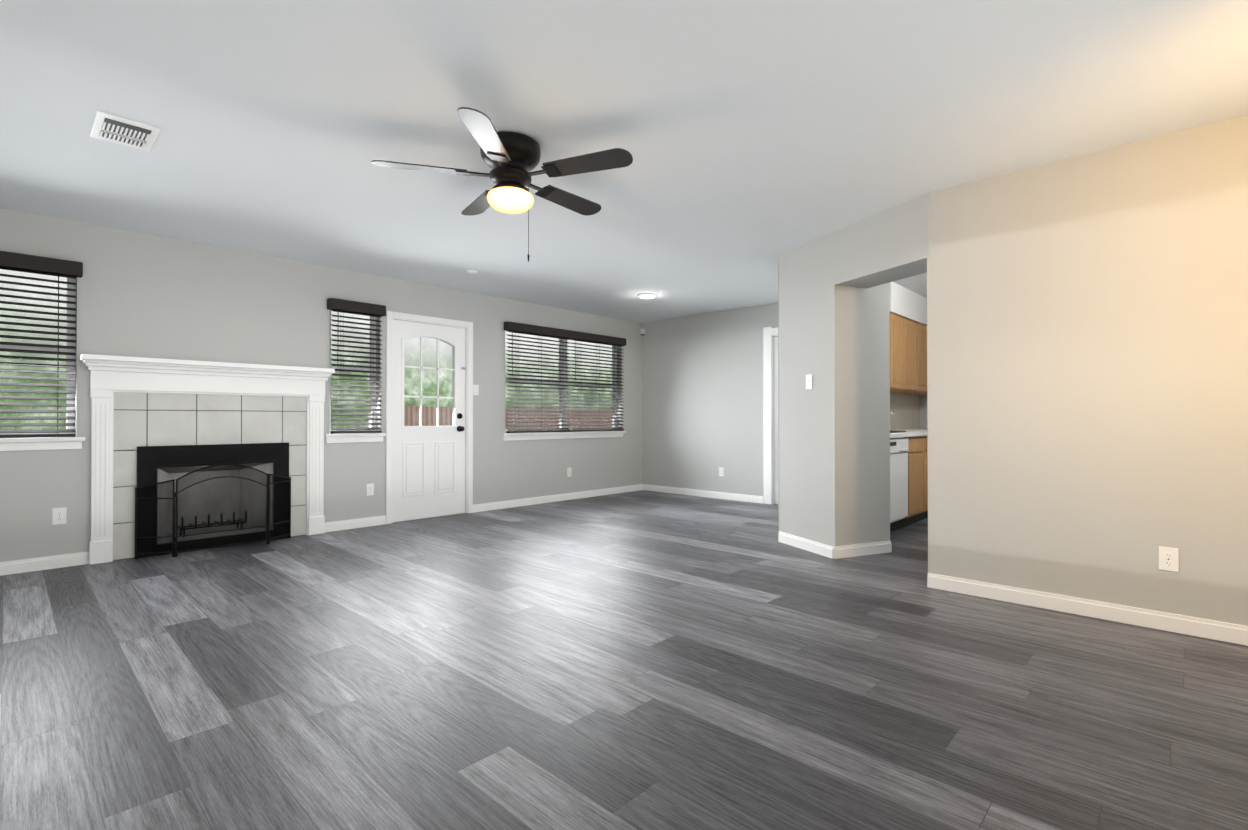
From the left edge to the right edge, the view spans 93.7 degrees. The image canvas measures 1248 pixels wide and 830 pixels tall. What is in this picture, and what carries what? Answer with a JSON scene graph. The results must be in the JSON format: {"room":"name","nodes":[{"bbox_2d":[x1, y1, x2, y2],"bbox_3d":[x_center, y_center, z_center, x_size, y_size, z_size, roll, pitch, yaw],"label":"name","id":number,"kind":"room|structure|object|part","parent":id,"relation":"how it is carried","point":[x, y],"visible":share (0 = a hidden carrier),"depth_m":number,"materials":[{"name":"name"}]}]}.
{"room":"living room","nodes":[
{"label":"living room","id":0,"kind":"room"},
{"bbox_2d":[0,208,642,561],"bbox_3d":[-2.222,-0.142,6.018,0.150,2.440,7.400,0,-1,43],"label":"wall","id":1,"kind":"structure","parent":0,"point":[144,295],"depth_m":5.00,"materials":[{"name":"beige paint"}]},
{"bbox_2d":[0,269,84,450],"bbox_3d":[-4.082,-0.411,4.010,0.180,1.304,0.565,0,-1,43],"label":"window","id":2,"kind":"structure","parent":1,"relation":"in","point":[73,280],"depth_m":4.08,"materials":[{"name":"white plastic"}]},
{"bbox_2d":[0,251,82,437],"bbox_3d":[-4.019,-0.463,3.952,0.078,1.228,0.525,0,-1,43],"label":"window blinds","id":3,"kind":"object","parent":2,"relation":"attached to","point":[19,262],"visible":1,"depth_m":3.98,"materials":[{"name":"grey"}]},
{"bbox_2d":[0,552,88,575],"bbox_3d":[-4.216,1.019,3.783,0.012,0.087,1.125,0,-1,43],"label":"baseboard","id":4,"kind":"structure","parent":1,"relation":"attached to","point":[74,559],"depth_m":4.02,"materials":[{"name":"white wood"}]},
{"bbox_2d":[52,507,66,524],"bbox_3d":[-3.939,0.706,4.081,0.007,0.116,0.072,0,-1,43],"label":"electrical outlet","id":5,"kind":"object","parent":1,"relation":"attached to","point":[59,515],"visible":1,"depth_m":4.08,"materials":[{"name":"white plastic"}]},
{"bbox_2d":[324,310,385,442],"bbox_3d":[-2.585,-0.396,5.592,0.180,1.314,0.560,0,-1,43],"label":"window","id":6,"kind":"structure","parent":1,"relation":"in","point":[363,369],"depth_m":5.61,"materials":[{"name":"glass"}]},
{"bbox_2d":[327,298,385,433],"bbox_3d":[-2.523,-0.448,5.534,0.078,1.238,0.520,0,-1,43],"label":"window blinds","id":7,"kind":"object","parent":6,"relation":"attached to","point":[352,307],"visible":1,"depth_m":5.52,"materials":[{"name":"grey"}]},
{"bbox_2d":[325,515,385,531],"bbox_3d":[-2.548,1.031,5.546,0.012,0.087,0.588,0,-1,43],"label":"baseboard","id":8,"kind":"structure","parent":1,"relation":"attached to","point":[378,520],"depth_m":5.54,"materials":[{"name":"white wood"}]},
{"bbox_2d":[366,483,373,495],"bbox_3d":[-2.453,0.721,5.652,0.007,0.116,0.072,0,-1,43],"label":"electrical outlet","id":9,"kind":"object","parent":1,"relation":"attached to","point":[369,489],"visible":1,"depth_m":5.65,"materials":[{"name":"white plastic"}]},
{"bbox_2d":[392,319,465,521],"bbox_3d":[-2.021,0.059,6.139,0.125,2.029,0.866,0,-1,43],"label":"entry door","id":10,"kind":"structure","parent":1,"relation":"in","point":[428,471],"depth_m":6.13,"materials":[{"name":"white wood"}]},
{"bbox_2d":[386,311,472,523],"bbox_3d":[-2.064,0.026,6.171,0.166,2.106,0.973,0,-1,43],"label":"door frame","id":11,"kind":"structure","parent":1,"relation":"attached to","point":[392,315],"depth_m":6.15,"materials":[{"name":"white painted wood"}]},
{"bbox_2d":[473,385,478,394],"bbox_3d":[-1.646,-0.278,6.506,0.014,0.116,0.072,0,-1,43],"label":"light switch","id":12,"kind":"object","parent":1,"relation":"attached to","point":[475,389],"visible":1,"depth_m":6.50,"materials":[{"name":"white plastic"}]},
{"bbox_2d":[473,484,643,512],"bbox_3d":[-0.701,1.043,7.501,0.013,0.087,2.843,0,-1,43],"label":"baseboard","id":13,"kind":"structure","parent":1,"relation":"attached to","point":[599,492],"depth_m":7.29,"materials":[{"name":"white wood"}]},
{"bbox_2d":[502,331,625,440],"bbox_3d":[-0.743,-0.379,7.540,0.180,1.364,2.042,0,-1,43],"label":"window","id":14,"kind":"structure","parent":1,"relation":"in","point":[564,358],"depth_m":7.54,"materials":[{"name":"glass"}]},
{"bbox_2d":[504,321,625,432],"bbox_3d":[-0.681,-0.430,7.481,0.078,1.288,2.002,0,-1,43],"label":"window blinds","id":15,"kind":"object","parent":14,"relation":"attached to","point":[528,329],"visible":1,"depth_m":7.37,"materials":[{"name":"grey"}]},
{"bbox_2d":[567,468,571,476],"bbox_3d":[-0.701,0.733,7.505,0.007,0.116,0.072,0,-1,43],"label":"electrical outlet","id":16,"kind":"object","parent":1,"relation":"attached to","point":[569,472],"visible":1,"depth_m":7.50,"materials":[{"name":"white plastic"}]},
{"bbox_2d":[0,490,1247,829],"bbox_3d":[0.848,1.118,4.344,6.900,0.100,9.200,0,-1,43],"label":"floor","id":17,"kind":"structure","parent":0,"point":[644,660],"depth_m":2.23,"materials":[{"name":"laminate"}]},
{"bbox_2d":[80,354,334,564],"bbox_3d":[-3.386,0.326,4.845,0.606,1.487,1.670,0,-1,43],"label":"fireplace","id":18,"kind":"object","parent":17,"relation":"on","point":[155,420],"visible":0.94,"depth_m":4.69,"materials":[{"name":"grey tile"}]},
{"bbox_2d":[135,464,290,558],"bbox_3d":[-3.215,0.727,4.671,0.165,0.684,1.051,0,-1,43],"label":"fireplace screen","id":19,"kind":"object","parent":17,"relation":"on","point":[174,529],"visible":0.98,"depth_m":4.55,"materials":[{"name":"black metal"}]},
{"bbox_2d":[778,531,883,558],"bbox_3d":[1.521,1.025,4.567,0.836,0.087,0.292,0,-1,43],"label":"baseboard","id":20,"kind":"structure","parent":17,"relation":"on","point":[825,550],"depth_m":4.47,"materials":[{"name":"white wood"}]},
{"bbox_2d":[779,232,889,546],"bbox_3d":[1.698,-0.150,4.767,0.550,2.440,0.652,0,0,-23],"label":"wall block","id":21,"kind":"object","parent":17,"relation":"on","point":[834,423],"visible":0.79,"depth_m":4.51,"materials":[{"name":"beige paint"}]},
{"bbox_2d":[806,374,811,388],"bbox_3d":[1.460,-0.261,4.615,0.066,0.116,0.032,0,-1,43],"label":"switch plate","id":22,"kind":"object","parent":21,"relation":"attached to","point":[808,381],"visible":1,"depth_m":4.61,"materials":[{"name":"white plastic"}]},
{"bbox_2d":[890,438,912,531],"bbox_3d":[2.256,0.640,5.500,0.616,0.869,0.605,0,-1,43],"label":"dishwasher","id":23,"kind":"object","parent":17,"relation":"on","point":[901,449],"depth_m":5.39,"materials":[{"name":"white metal"}]},
{"bbox_2d":[890,430,927,437],"bbox_3d":[2.990,0.190,6.267,0.632,0.039,3.168,0,-1,43],"label":"countertop","id":24,"kind":"structure","parent":23,"relation":"on","point":[893,433],"depth_m":5.55,"materials":[{"name":"white stone"}]},
{"bbox_2d":[913,438,924,522],"bbox_3d":[2.621,0.642,5.886,0.616,0.869,0.458,0,-1,43],"label":"base cabinet","id":25,"kind":"object","parent":17,"relation":"on","point":[918,443],"depth_m":5.75,"materials":[{"name":"brown wood"}]},
{"bbox_2d":[925,434,927,517],"bbox_3d":[2.936,0.644,6.220,0.616,0.869,0.460,0,-1,43],"label":"base cabinet","id":26,"kind":"object","parent":17,"relation":"on","point":[926,435],"depth_m":5.91,"materials":[{"name":"brown wood"}]},
{"bbox_2d":[0,0,1247,322],"bbox_3d":[0.848,-1.422,4.361,6.900,0.100,9.200,0,-1,43],"label":"ceiling","id":27,"kind":"structure","parent":0,"point":[754,138],"depth_m":2.69,"materials":[{"name":"paint"}]},
{"bbox_2d":[90,111,160,151],"bbox_3d":[-2.435,-1.375,2.854,0.340,0.013,0.230,0,-1,43],"label":"ceiling vent","id":28,"kind":"object","parent":27,"relation":"in","point":[122,131],"visible":0.98,"depth_m":2.83,"materials":[{"name":"white metal"}]},
{"bbox_2d":[467,269,477,273],"bbox_3d":[-1.434,-1.352,5.528,0.100,0.024,0.100,0,-1,43],"label":"smoke detector","id":29,"kind":"object","parent":27,"relation":"attached to","point":[471,271],"visible":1,"depth_m":5.50,"materials":[{"name":"white plastic"}]},
{"bbox_2d":[371,107,632,261],"bbox_3d":[-0.557,-1.083,3.023,1.262,0.594,1.231,0,-1,43],"label":"ceiling fan","id":30,"kind":"object","parent":27,"relation":"hanging from","point":[511,159],"depth_m":2.89,"materials":[{"name":"brown metal"}]},
{"bbox_3d":[-0.578,-1.083,2.982,0.236,0.090,0.236,0,-1,43],"label":"ceiling fan light bowl","id":31,"kind":"part","parent":30,"relation":"part of","materials":[{"name":"white glass"}]},
{"bbox_2d":[638,293,655,298],"bbox_3d":[0.262,-1.344,6.608,0.210,0.026,0.210,0,-1,43],"label":"recessed light","id":32,"kind":"object","parent":27,"relation":"in","point":[647,295],"visible":1,"depth_m":6.55,"materials":[{"name":"white plastic"}]},
{"bbox_2d":[889,282,926,325],"bbox_3d":[3.281,-1.201,6.792,0.347,0.308,2.018,0,-1,43],"label":"soffit","id":33,"kind":"object","parent":27,"relation":"attached to","point":[903,301],"depth_m":6.30,"materials":[{"name":"white paint"}]},
{"bbox_2d":[643,303,777,495],"bbox_3d":[1.449,-0.132,7.535,3.100,2.440,0.150,0,-1,43],"label":"wall","id":34,"kind":"structure","parent":0,"point":[702,398],"depth_m":7.77,"materials":[{"name":"beige paint"}]},
{"bbox_2d":[644,484,763,503],"bbox_3d":[0.999,1.046,7.841,1.955,0.087,0.013,0,-1,43],"label":"baseboard","id":35,"kind":"structure","parent":34,"relation":"attached to","point":[684,491],"depth_m":7.75,"materials":[{"name":"white wood"}]},
{"bbox_2d":[719,467,723,476],"bbox_3d":[1.264,0.739,7.595,0.072,0.116,0.007,0,-1,43],"label":"electrical outlet","id":36,"kind":"object","parent":34,"relation":"attached to","point":[721,471],"visible":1,"depth_m":7.59,"materials":[{"name":"white plastic"}]},
{"bbox_2d":[763,327,777,504],"bbox_3d":[2.130,0.004,6.878,1.010,2.159,0.166,0,-1,43],"label":"door frame","id":37,"kind":"structure","parent":34,"relation":"attached to","point":[770,334],"depth_m":7.11,"materials":[{"name":"white wood"}]},
{"bbox_2d":[774,337,777,503],"bbox_3d":[2.126,0.063,6.851,0.792,2.029,0.041,0,-1,43],"label":"door","id":38,"kind":"structure","parent":34,"relation":"in","point":[775,420],"depth_m":7.10,"materials":[{"name":"white wood"}]},
{"bbox_2d":[778,261,898,532],"bbox_3d":[2.660,-0.139,6.472,0.120,2.440,3.630,0,-1,43],"label":"wall","id":39,"kind":"structure","parent":0,"point":[778,419],"depth_m":5.19,"materials":[{"name":"beige paint"}]},
{"bbox_2d":[890,314,904,389],"bbox_3d":[2.745,-0.660,6.233,0.332,0.780,0.395,0,-1,43],"label":"upper cabinet","id":40,"kind":"object","parent":39,"relation":"attached to","point":[897,324],"depth_m":6.11,"materials":[{"name":"brown wood"}]},
{"bbox_2d":[890,318,916,393],"bbox_3d":[3.017,-0.658,6.520,0.332,0.780,0.395,0,-1,43],"label":"upper cabinet","id":41,"kind":"object","parent":39,"relation":"attached to","point":[910,327],"depth_m":6.43,"materials":[{"name":"brown wood"}]},
{"bbox_2d":[917,322,926,393],"bbox_3d":[3.288,-0.656,6.807,0.332,0.780,0.395,0,-1,43],"label":"upper cabinet","id":42,"kind":"object","parent":39,"relation":"attached to","point":[921,330],"depth_m":6.71,"materials":[{"name":"brown wood"}]},
{"bbox_2d":[834,192,930,287],"bbox_3d":[1.877,-1.174,4.051,0.320,0.400,0.818,0,0,-23],"label":"wall","id":43,"kind":"structure","parent":0,"point":[892,244],"depth_m":3.96,"materials":[{"name":"beige paint"}]},
{"bbox_2d":[919,395,927,428],"bbox_3d":[5.127,-0.138,6.533,3.380,2.440,0.150,0,-1,43],"label":"wall","id":44,"kind":"structure","parent":0,"point":[923,421],"depth_m":7.60,"materials":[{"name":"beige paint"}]},
{"bbox_2d":[927,115,1247,625],"bbox_3d":[2.666,-0.161,2.963,2.050,2.440,0.120,0,-1,43],"label":"wall","id":45,"kind":"structure","parent":0,"point":[1087,366],"depth_m":3.06,"materials":[{"name":"beige paint"}]},
{"bbox_2d":[927,573,1247,645],"bbox_3d":[2.620,1.014,2.907,2.050,0.087,0.013,0,-1,43],"label":"baseboard","id":46,"kind":"structure","parent":45,"relation":"attached to","point":[1204,628],"depth_m":3.04,"materials":[{"name":"white wood"}]},
{"bbox_2d":[1159,546,1178,571],"bbox_3d":[2.668,0.706,2.866,0.072,0.116,0.007,0,-1,43],"label":"outlet","id":47,"kind":"object","parent":45,"relation":"attached to","point":[1168,558],"visible":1,"depth_m":2.86,"materials":[{"name":"white plastic"}]},
{"label":"outside","id":48,"kind":"structure","parent":0,"visible":0},
{"bbox_2d":[0,269,611,429],"bbox_3d":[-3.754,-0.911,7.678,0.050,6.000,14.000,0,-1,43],"label":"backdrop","id":49,"kind":"structure","parent":48,"point":[443,388],"depth_m":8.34,"materials":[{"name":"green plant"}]}
]}

